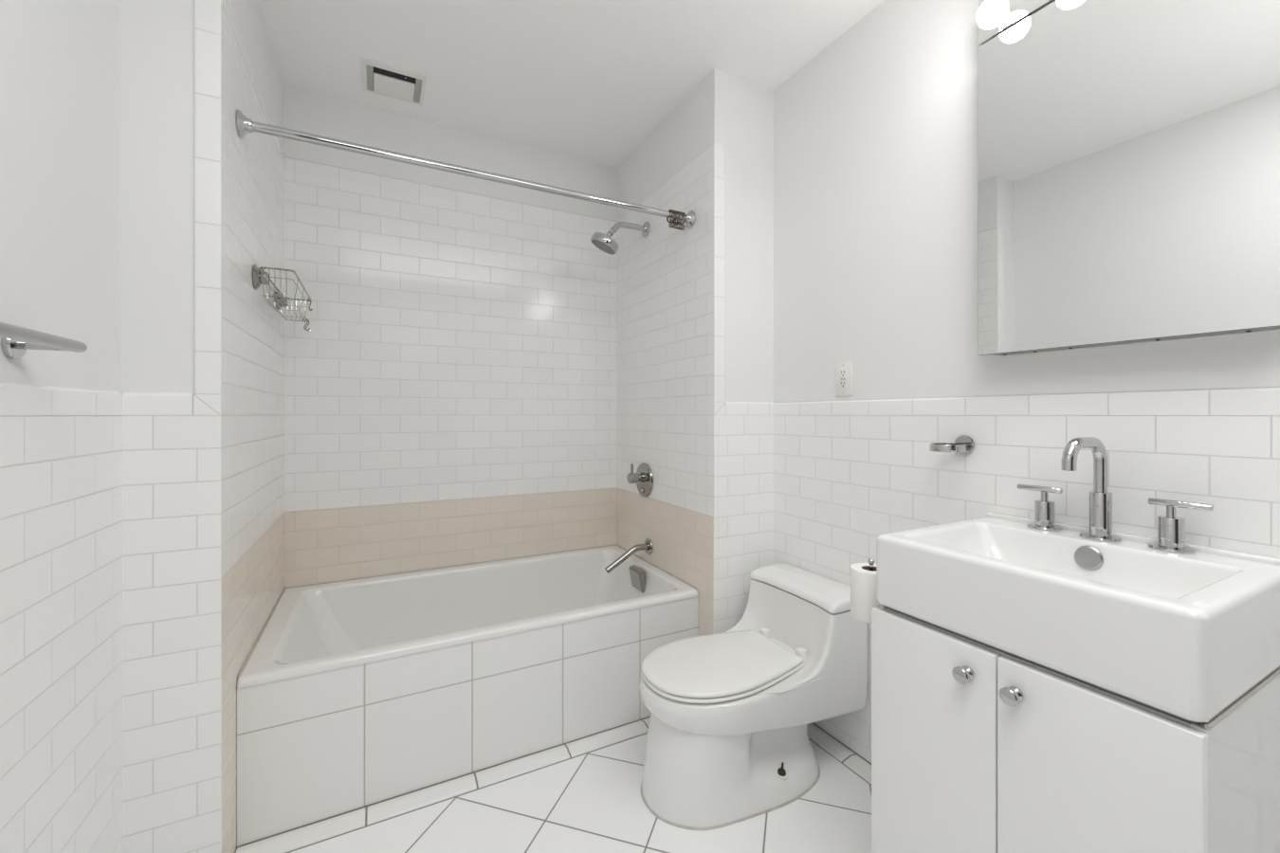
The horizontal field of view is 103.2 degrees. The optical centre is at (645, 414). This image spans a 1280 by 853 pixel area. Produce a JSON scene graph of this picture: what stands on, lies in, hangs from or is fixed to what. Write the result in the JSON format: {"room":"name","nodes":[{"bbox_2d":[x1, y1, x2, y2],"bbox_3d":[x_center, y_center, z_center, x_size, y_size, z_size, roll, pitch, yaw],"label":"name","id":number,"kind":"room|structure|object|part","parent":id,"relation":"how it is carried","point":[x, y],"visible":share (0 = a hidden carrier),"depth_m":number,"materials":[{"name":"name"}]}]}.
{"room":"bathroom","nodes":[
{"label":"bathroom","id":0,"kind":"room"},
{"bbox_2d":[0,0,122,852],"bbox_3d":[-0.458,-0.086,-0.318,0.100,2.483,3.266,0,0,-28],"label":"wall","id":1,"kind":"structure","parent":0,"point":[61,476],"depth_m":0.91,"materials":[{"name":"white tile"}]},
{"bbox_2d":[0,321,87,359],"bbox_3d":[-0.821,-0.111,0.546,0.075,0.046,0.673,0,0,-28],"label":"towel bar","id":2,"kind":"object","parent":1,"relation":"attached to","point":[16,340],"visible":1,"depth_m":0.78,"materials":[{"name":"metal"}]},
{"bbox_3d":[-0.962,-0.109,0.814,0.062,0.011,0.014,0,0,-28],"label":"post","id":3,"kind":"part","parent":2,"relation":"part of","materials":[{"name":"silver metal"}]},
{"bbox_2d":[0,381,123,415],"bbox_3d":[-0.411,-0.025,-0.304,0.007,0.052,3.246,0,0,-28],"label":"trim","id":4,"kind":"structure","parent":1,"relation":"attached to","point":[15,398],"depth_m":0.90,"materials":[{"name":"tile"}]},
{"bbox_2d":[119,0,284,852],"bbox_3d":[-1.377,-0.086,1.607,0.273,2.483,1.036,0,0,-28],"label":"wall","id":5,"kind":"structure","parent":0,"point":[203,496],"depth_m":1.19,"materials":[{"name":"white tile"}]},
{"bbox_2d":[122,392,192,415],"bbox_3d":[-1.114,-0.025,1.163,0.122,0.052,0.007,0,0,-28],"label":"trim","id":6,"kind":"structure","parent":5,"relation":"attached to","point":[134,403],"depth_m":1.16,"materials":[{"name":"tile"}]},
{"bbox_2d":[192,0,221,415],"bbox_3d":[-1.038,-0.519,1.203,0.052,1.040,0.007,0,0,-28],"label":"trim","id":7,"kind":"structure","parent":5,"relation":"attached to","point":[207,395],"depth_m":1.20,"materials":[{"name":"tile"}]},
{"bbox_2d":[252,264,311,321],"bbox_3d":[-1.247,-0.411,1.762,0.100,0.089,0.526,0,0,-28],"label":"basket","id":8,"kind":"object","parent":5,"relation":"attached to","point":[259,278],"visible":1,"depth_m":1.65,"materials":[{"name":"silver metal"}]},
{"bbox_3d":[-1.165,-0.425,1.550,0.020,0.052,0.038,0,0,-28],"label":"mount knob","id":9,"kind":"part","parent":8,"relation":"part of","materials":[{"name":"silver metal"}]},
{"bbox_3d":[-1.338,-0.425,1.877,0.020,0.052,0.038,0,0,-28],"label":"mount knob","id":10,"kind":"part","parent":8,"relation":"part of","materials":[{"name":"silver metal"}]},
{"bbox_2d":[236,109,694,227],"bbox_3d":[-0.454,-0.791,1.720,1.466,0.085,0.069,0,0,-29],"label":"shower curtain rod","id":11,"kind":"object","parent":5,"relation":"attached to","point":[245,125],"visible":0.91,"depth_m":1.59,"materials":[{"name":"silver metal"}]},
{"bbox_2d":[666,209,672,227],"bbox_3d":[0.095,-0.783,2.027,0.007,0.074,0.044,0,0,-28],"label":"curtain ring","id":12,"kind":"object","parent":11,"relation":"hanging from","point":[668,210],"visible":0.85,"depth_m":2.02,"materials":[{"name":"silver metal"}]},
{"bbox_2d":[283,85,617,587],"bbox_3d":[-0.827,-0.086,2.427,1.665,2.483,0.100,0,0,-28],"label":"wall","id":13,"kind":"structure","parent":0,"point":[450,390],"depth_m":2.32,"materials":[{"name":"white tile"}]},
{"bbox_2d":[284,156,616,229],"bbox_3d":[-0.805,-1.015,2.385,1.465,0.052,0.007,0,0,-28],"label":"trim","id":14,"kind":"structure","parent":13,"relation":"attached to","point":[299,165],"depth_m":2.31,"materials":[{"name":"tile"}]},
{"bbox_2d":[616,144,713,222],"bbox_3d":[0.054,-1.015,2.333,0.007,0.052,0.888,0,0,-28],"label":"trim","id":15,"kind":"structure","parent":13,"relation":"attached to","point":[707,154],"depth_m":2.19,"materials":[{"name":"tile"}]},
{"bbox_2d":[258,0,884,167],"bbox_3d":[0.215,-1.378,0.556,2.300,0.100,4.382,0,0,-28],"label":"ceiling","id":16,"kind":"structure","parent":0,"point":[591,81],"depth_m":1.86,"materials":[{"name":"white paint"}]},
{"bbox_2d":[362,56,426,106],"bbox_3d":[-1.001,-1.324,2.024,0.220,0.008,0.210,0,0,-28],"label":"ceiling vent","id":17,"kind":"object","parent":16,"relation":"in","point":[379,78],"visible":1,"depth_m":2.01,"materials":[{"name":"white plastic"}]},
{"bbox_3d":[-1.016,-1.323,2.052,0.146,0.006,0.123,0,0,-28],"label":"panel","id":18,"kind":"part","parent":17,"relation":"part of","materials":[{"name":"white plastic"}]},
{"bbox_2d":[289,733,871,852],"bbox_3d":[0.215,1.205,0.556,2.300,0.100,4.382,0,0,-28],"label":"floor","id":19,"kind":"structure","parent":0,"point":[593,802],"depth_m":1.44,"materials":[{"name":"tile"}]},
{"bbox_2d":[237,544,698,846],"bbox_3d":[-0.618,0.920,2.031,1.466,0.449,0.794,0,0,-28],"label":"bathtub","id":20,"kind":"object","parent":19,"relation":"on","point":[353,694],"visible":0.99,"depth_m":1.68,"materials":[{"name":"white ceramic"}]},
{"bbox_2d":[234,716,650,852],"bbox_3d":[-0.419,1.148,1.654,1.465,0.014,0.072,0,0,-28],"label":"trim","id":21,"kind":"structure","parent":20,"relation":"attached to","point":[312,833],"depth_m":1.53,"materials":[{"name":"tile"}]},
{"bbox_2d":[640,563,867,830],"bbox_3d":[0.322,0.867,1.663,0.728,0.576,0.408,0,0,-28],"label":"toilet","id":22,"kind":"object","parent":19,"relation":"on","point":[728,742],"visible":0.96,"depth_m":1.53,"materials":[{"name":"white ceramic"}]},
{"bbox_3d":[0.231,0.798,1.615,0.501,0.011,0.357,0,0,-28],"label":"seat","id":23,"kind":"part","parent":22,"relation":"part of","materials":[{"name":"white plastic"}]},
{"bbox_3d":[0.231,0.779,1.615,0.501,0.020,0.357,0,0,-28],"label":"seat lid","id":24,"kind":"part","parent":22,"relation":"part of","materials":[{"name":"white plastic"}]},
{"bbox_2d":[776,770,787,781],"bbox_3d":[0.412,1.094,1.542,0.036,0.018,0.037,0,0,-28],"label":"washer","id":25,"kind":"object","parent":22,"relation":"in","point":[781,776],"depth_m":1.53,"materials":[{"name":"white plastic"}]},
{"bbox_3d":[0.565,0.599,1.791,0.178,0.040,0.408,0,0,-28],"label":"tank lid","id":26,"kind":"part","parent":22,"relation":"part of","materials":[{"name":"white ceramic"}]},
{"bbox_2d":[871,604,1279,852],"bbox_3d":[0.812,0.786,1.000,0.488,0.738,0.514,0,0,-28],"label":"vanity cabinet","id":27,"kind":"object","parent":19,"relation":"on","point":[978,747],"visible":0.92,"depth_m":0.83,"materials":[{"name":"white laminate"}]},
{"bbox_2d":[867,558,874,623],"bbox_3d":[0.547,0.433,1.201,0.060,0.178,0.092,0,0,-28],"label":"paper holder","id":28,"kind":"object","parent":27,"relation":"attached to","point":[870,561],"visible":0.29,"depth_m":1.21,"materials":[{"name":"silver metal"}]},
{"bbox_2d":[850,563,880,622],"bbox_3d":[0.540,0.425,1.215,0.093,0.114,0.093,0,0,-28],"label":"toilet paper roll","id":29,"kind":"object","parent":28,"relation":"on","point":[863,580],"visible":0.55,"depth_m":1.19,"materials":[{"name":"white paper"}]},
{"bbox_3d":[0.568,0.749,1.017,0.018,0.642,0.256,0,0,-28],"label":"door","id":30,"kind":"part","parent":27,"relation":"part of","materials":[{"name":"white paint"}]},
{"bbox_3d":[0.586,0.478,0.935,0.027,0.029,0.029,0,0,-28],"label":"knob","id":31,"kind":"part","parent":27,"relation":"part of","materials":[{"name":"silver metal"}]},
{"bbox_3d":[0.623,0.478,0.864,0.027,0.029,0.029,0,0,-28],"label":"knob","id":32,"kind":"part","parent":27,"relation":"part of","materials":[{"name":"silver metal"}]},
{"bbox_2d":[876,517,1279,722],"bbox_3d":[0.812,0.340,0.997,0.432,0.152,0.510,0,0,-28],"label":"sink","id":33,"kind":"object","parent":27,"relation":"in","point":[1186,637],"visible":1,"depth_m":0.84,"materials":[{"name":"white ceramic"}]},
{"bbox_2d":[1017,437,1213,554],"bbox_3d":[0.979,0.155,1.087,0.234,0.218,0.241,0,0,16],"label":"faucet","id":34,"kind":"object","parent":33,"relation":"on","point":[1171,528],"visible":1,"depth_m":1.06,"materials":[{"name":"silver metal"}]},
{"bbox_3d":[0.924,0.173,1.192,0.013,0.013,0.088,0,0,-28],"label":"lever","id":35,"kind":"part","parent":34,"relation":"part of","materials":[{"name":"silver metal"}]},
{"bbox_3d":[0.929,0.217,1.182,0.037,0.078,0.037,0,0,-28],"label":"handle","id":36,"kind":"part","parent":34,"relation":"part of","materials":[{"name":"silver metal"}]},
{"bbox_3d":[0.913,0.152,1.052,0.166,0.211,0.037,0,0,-28],"label":"spout","id":37,"kind":"part","parent":34,"relation":"part of","materials":[{"name":"silver metal"}]},
{"bbox_3d":[1.028,0.217,0.994,0.037,0.078,0.037,0,0,-28],"label":"handle","id":38,"kind":"part","parent":34,"relation":"part of","materials":[{"name":"silver metal"}]},
{"bbox_3d":[1.034,0.173,0.983,0.013,0.013,0.088,0,0,-28],"label":"lever","id":39,"kind":"part","parent":34,"relation":"part of","materials":[{"name":"silver metal"}]},
{"bbox_3d":[0.688,0.749,0.789,0.018,0.642,0.254,0,0,-28],"label":"door","id":40,"kind":"part","parent":27,"relation":"part of","materials":[{"name":"white paint"}]},
{"bbox_2d":[616,68,773,636],"bbox_3d":[0.204,-0.086,2.466,0.395,2.483,0.994,0,0,-28],"label":"wall pillar","id":41,"kind":"structure","parent":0,"point":[706,516],"depth_m":2.07,"materials":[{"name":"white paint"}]},
{"bbox_2d":[590,221,649,255],"bbox_3d":[-0.122,-0.831,2.364,0.277,0.178,0.133,0,0,-28],"label":"shower","id":42,"kind":"object","parent":41,"relation":"attached to","point":[603,242],"visible":1,"depth_m":2.33,"materials":[{"name":"silver metal"}]},
{"bbox_3d":[-0.083,-0.871,2.377,0.173,0.061,0.028,0,0,-28],"label":"arm","id":43,"kind":"part","parent":42,"relation":"part of","materials":[{"name":"silver metal"}]},
{"bbox_2d":[604,538,652,573],"bbox_3d":[-0.082,0.652,2.345,0.224,0.133,0.074,0,0,-28],"label":"tub spout","id":44,"kind":"object","parent":41,"relation":"attached to","point":[648,546],"visible":1,"depth_m":2.34,"materials":[{"name":"silver metal"}]},
{"bbox_2d":[626,462,653,497],"bbox_3d":[-0.041,0.312,2.416,0.084,0.164,0.164,0,0,-28],"label":"shower valve","id":45,"kind":"object","parent":41,"relation":"attached to","point":[643,477],"visible":1,"depth_m":2.40,"materials":[{"name":"silver metal"}]},
{"bbox_3d":[-0.065,0.257,2.403,0.013,0.050,0.013,0,0,-28],"label":"lever","id":46,"kind":"part","parent":45,"relation":"part of","materials":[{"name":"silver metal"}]},
{"bbox_3d":[-0.045,0.300,2.413,0.075,0.049,0.049,0,0,-28],"label":"handle","id":47,"kind":"part","parent":45,"relation":"part of","materials":[{"name":"silver metal"}]},
{"bbox_3d":[-0.008,0.312,2.433,0.010,0.164,0.164,0,0,-28],"label":"plate","id":48,"kind":"part","parent":45,"relation":"part of","materials":[{"name":"silver metal"}]},
{"bbox_2d":[713,142,725,415],"bbox_3d":[0.284,-0.519,1.949,0.053,1.040,0.007,0,0,-28],"label":"trim","id":49,"kind":"structure","parent":41,"relation":"attached to","point":[719,404],"depth_m":1.94,"materials":[{"name":"tile"}]},
{"bbox_2d":[725,402,773,415],"bbox_3d":[0.414,-0.025,2.018,0.243,0.052,0.007,0,0,-28],"label":"trim","id":50,"kind":"structure","parent":41,"relation":"attached to","point":[731,408],"depth_m":2.01,"materials":[{"name":"tile"}]},
{"bbox_2d":[773,0,1279,763],"bbox_3d":[1.330,-0.086,0.651,0.100,2.483,3.308,0,0,-28],"label":"wall","id":51,"kind":"structure","parent":0,"point":[876,136],"depth_m":1.52,"materials":[{"name":"white paint"}]},
{"bbox_2d":[807,722,871,786],"bbox_3d":[1.073,1.148,0.956,0.072,0.014,2.488,0,0,-28],"label":"trim","id":52,"kind":"structure","parent":51,"relation":"attached to","point":[833,747],"depth_m":1.72,"materials":[{"name":"tile"}]},
{"bbox_2d":[835,361,853,396],"bbox_3d":[0.688,-0.124,1.761,0.009,0.116,0.071,0,0,-28],"label":"wall outlet","id":53,"kind":"object","parent":51,"relation":"attached to","point":[844,371],"visible":1,"depth_m":1.75,"materials":[{"name":"white plastic"}]},
{"bbox_2d":[839,368,847,388],"bbox_3d":[0.687,-0.124,1.761,0.004,0.067,0.033,0,0,-28],"label":"receptacle","id":54,"kind":"object","parent":53,"relation":"attached to","point":[843,373],"depth_m":1.76,"materials":[{"name":"grey plastic"}]},
{"bbox_2d":[929,435,974,454],"bbox_3d":[0.827,0.082,1.378,0.109,0.052,0.085,0,0,-28],"label":"ring","id":55,"kind":"object","parent":51,"relation":"attached to","point":[963,444],"visible":1,"depth_m":1.37,"materials":[{"name":"silver metal"}]},
{"bbox_2d":[976,0,1055,45],"bbox_3d":[0.966,-1.009,1.075,0.158,0.146,0.502,0,0,-28],"label":"vanity light","id":56,"kind":"object","parent":51,"relation":"attached to","point":[994,17],"visible":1,"depth_m":1.21,"materials":[{"name":"metal"}]},
{"bbox_2d":[976,0,1011,29],"bbox_3d":[0.843,-0.969,1.226,0.081,0.065,0.065,0,0,-28],"label":"bulb","id":57,"kind":"object","parent":56,"relation":"attached to","point":[993,14],"depth_m":1.21,"materials":[{"name":"white glass"}]},
{"bbox_2d":[773,386,1279,415],"bbox_3d":[1.293,-0.025,0.620,0.007,0.052,3.288,0,0,-28],"label":"trim","id":58,"kind":"structure","parent":51,"relation":"attached to","point":[1257,400],"depth_m":1.18,"materials":[{"name":"tile"}]},
{"bbox_2d":[978,0,1279,357],"bbox_3d":[1.002,-0.544,1.094,0.078,0.791,0.502,0,0,-28],"label":"mirror","id":59,"kind":"object","parent":51,"relation":"attached to","point":[1129,150],"visible":1,"depth_m":1.04,"materials":[{"name":"mirror"}]},
{"bbox_2d":[985,512,1279,566],"bbox_3d":[1.017,0.270,1.105,0.028,0.028,0.510,0,0,-28],"label":"trim","id":60,"kind":"structure","parent":51,"relation":"attached to","point":[1250,557],"depth_m":1.04,"materials":[{"name":"white ceramic"}]}
]}

